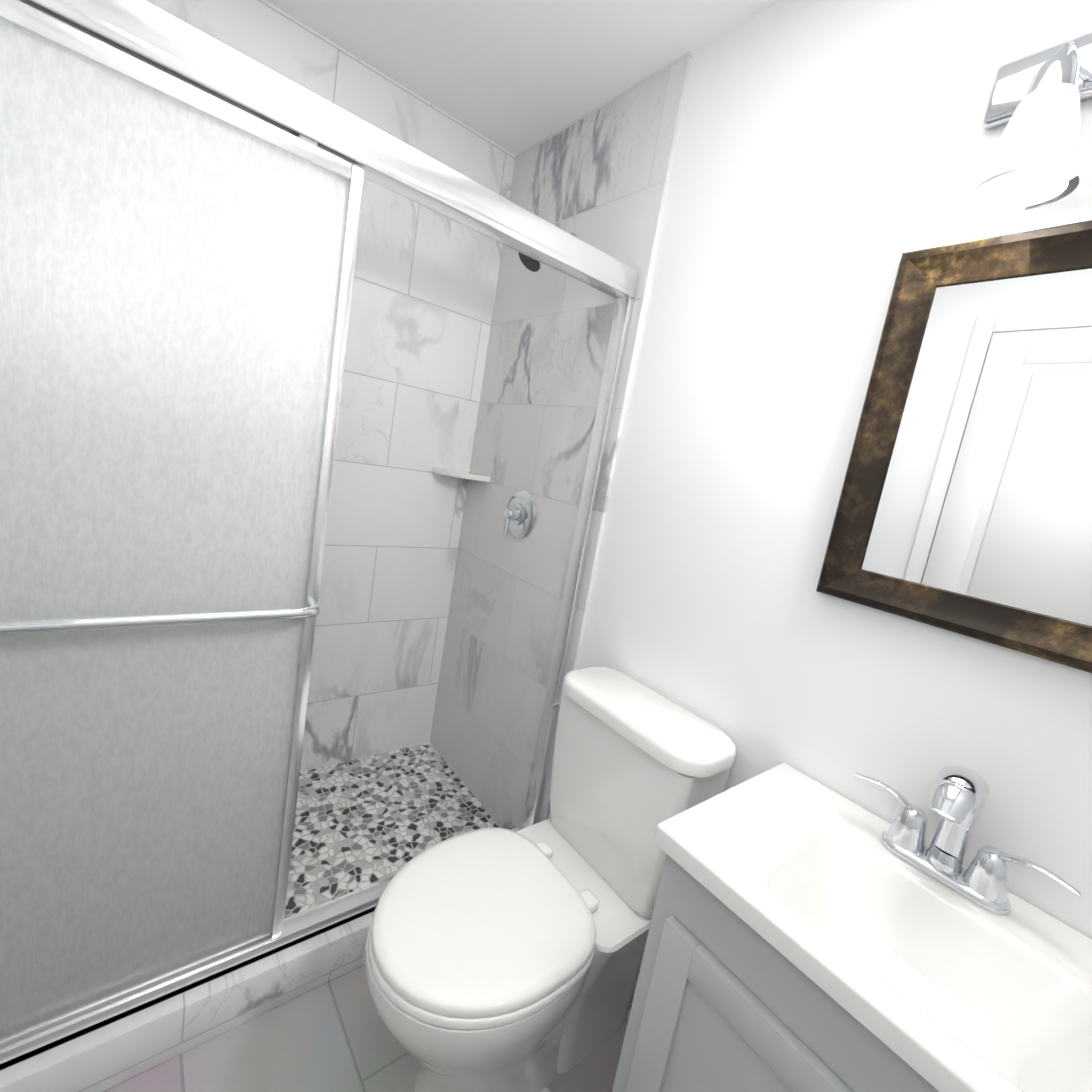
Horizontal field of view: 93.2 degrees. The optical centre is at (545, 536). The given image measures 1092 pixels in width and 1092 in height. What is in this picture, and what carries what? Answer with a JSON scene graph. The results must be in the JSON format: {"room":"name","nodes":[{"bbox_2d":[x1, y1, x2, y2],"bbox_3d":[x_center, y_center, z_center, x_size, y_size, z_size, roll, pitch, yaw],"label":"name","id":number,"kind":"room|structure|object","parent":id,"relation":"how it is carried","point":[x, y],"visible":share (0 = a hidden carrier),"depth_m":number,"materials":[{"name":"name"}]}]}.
{"room":"bathroom","nodes":[
{"label":"bathroom","id":0,"kind":"room"},
{"bbox_2d":[103,965,631,1091],"bbox_3d":[-0.497,1.196,1.057,1.730,0.100,2.270,3,11,-39],"label":"floor","id":1,"kind":"structure","parent":0,"point":[333,1035],"depth_m":1.14,"materials":[{"name":"grey tile"}]},
{"bbox_2d":[0,827,519,1091],"bbox_3d":[-0.646,1.029,1.250,1.496,0.120,0.120,3,11,-39],"label":"shower curb","id":2,"kind":"object","parent":1,"relation":"on","point":[111,1055],"depth_m":1.09,"materials":[{"name":"tile"}]},
{"bbox_2d":[0,0,638,1071],"bbox_3d":[-0.476,0.104,1.097,1.496,1.785,0.114,3,11,-39],"label":"shower door","id":3,"kind":"structure","parent":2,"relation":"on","point":[180,206],"depth_m":0.91,"materials":[{"name":"glass"}]},
{"bbox_2d":[284,742,500,917],"bbox_3d":[-0.891,0.977,1.554,1.496,0.050,0.675,3,11,-39],"label":"pebble shower floor","id":4,"kind":"structure","parent":1,"relation":"on","point":[359,823],"depth_m":1.79,"materials":[{"name":"tile"}]},
{"bbox_2d":[364,667,736,1091],"bbox_3d":[-0.047,0.786,1.156,0.717,0.821,0.496,3,11,-39],"label":"toilet","id":5,"kind":"object","parent":1,"relation":"on","point":[496,959],"visible":0.94,"depth_m":1.08,"materials":[{"name":"white ceramic"}]},
{"bbox_2d":[612,763,1091,1091],"bbox_3d":[0.440,0.926,0.780,0.432,0.823,0.591,3,11,-39],"label":"bathroom vanity","id":6,"kind":"object","parent":1,"relation":"on","point":[806,933],"visible":1,"depth_m":0.73,"materials":[{"name":"white ceramic"}]},
{"bbox_2d":[855,765,1081,914],"bbox_3d":[0.606,0.435,0.775,0.149,0.190,0.282,3,11,-39],"label":"faucet","id":7,"kind":"object","parent":6,"relation":"on","point":[959,795],"visible":0.98,"depth_m":0.77,"materials":[{"name":"silver metal"}]},
{"bbox_2d":[266,0,781,155],"bbox_3d":[-0.070,-1.280,0.684,1.730,0.100,2.270,3,11,-39],"label":"ceiling","id":8,"kind":"structure","parent":0,"point":[515,77],"depth_m":1.42,"materials":[{"name":"white paint"}]},
{"bbox_2d":[548,0,1091,970],"bbox_3d":[0.344,-0.010,1.382,0.100,2.440,2.270,3,11,-39],"label":"wall","id":9,"kind":"structure","parent":0,"point":[830,162],"depth_m":1.07,"materials":[{"name":"white paint"}]},
{"bbox_2d":[430,51,691,829],"bbox_3d":[-0.072,-0.146,1.811,0.012,2.440,0.790,3,11,-39],"label":"wall tile","id":10,"kind":"structure","parent":9,"relation":"attached to","point":[597,177],"depth_m":1.74,"materials":[{"name":"tile"}]},
{"bbox_2d":[504,490,535,538],"bbox_3d":[-0.113,-0.079,1.796,0.064,0.170,0.170,3,11,-39],"label":"shower valve","id":11,"kind":"object","parent":10,"relation":"attached to","point":[520,513],"visible":1,"depth_m":1.78,"materials":[{"name":"silver metal"}]},
{"bbox_2d":[519,233,576,271],"bbox_3d":[0.002,-0.901,1.613,0.180,0.156,0.086,3,11,-39],"label":"shower head","id":12,"kind":"object","parent":10,"relation":"attached to","point":[531,264],"visible":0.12,"depth_m":1.59},
{"bbox_2d":[631,972,638,1002],"bbox_3d":[0.171,1.157,1.435,0.012,0.090,0.648,3,11,-39],"label":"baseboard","id":13,"kind":"structure","parent":9,"relation":"attached to","point":[634,988],"depth_m":1.35,"materials":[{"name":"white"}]},
{"bbox_2d":[816,220,1091,672],"bbox_3d":[0.766,-0.139,0.767,0.031,0.633,0.562,3,11,-39],"label":"mirror","id":14,"kind":"object","parent":9,"relation":"attached to","point":[964,507],"visible":0.97,"depth_m":0.84,"materials":[{"name":"brown metal"}]},
{"bbox_2d":[971,32,1091,211],"bbox_3d":[0.814,-0.593,0.638,0.156,0.250,0.480,3,11,-39],"label":"sconce","id":15,"kind":"object","parent":9,"relation":"attached to","point":[1035,99],"visible":1,"depth_m":0.73,"materials":[{"name":"white glass"}]},
{"bbox_3d":[-0.940,-0.278,1.690,1.720,2.440,0.118,3,11,-39],"label":"wall","id":16,"kind":"structure","parent":0,"visible":0},
{"bbox_2d":[145,0,515,771],"bbox_3d":[-0.900,-0.264,1.640,1.520,2.440,0.012,3,11,-39],"label":"wall tile","id":17,"kind":"structure","parent":16,"relation":"attached to","point":[421,314],"depth_m":1.89,"materials":[{"name":"tile"}]},
{"bbox_2d":[432,467,490,481],"bbox_3d":[-0.328,-0.240,1.989,0.165,0.020,0.165,3,11,-39],"label":"corner shelf","id":18,"kind":"object","parent":17,"relation":"attached to","point":[462,474],"visible":0.96,"depth_m":1.96,"materials":[{"name":"white stone"}]}
]}

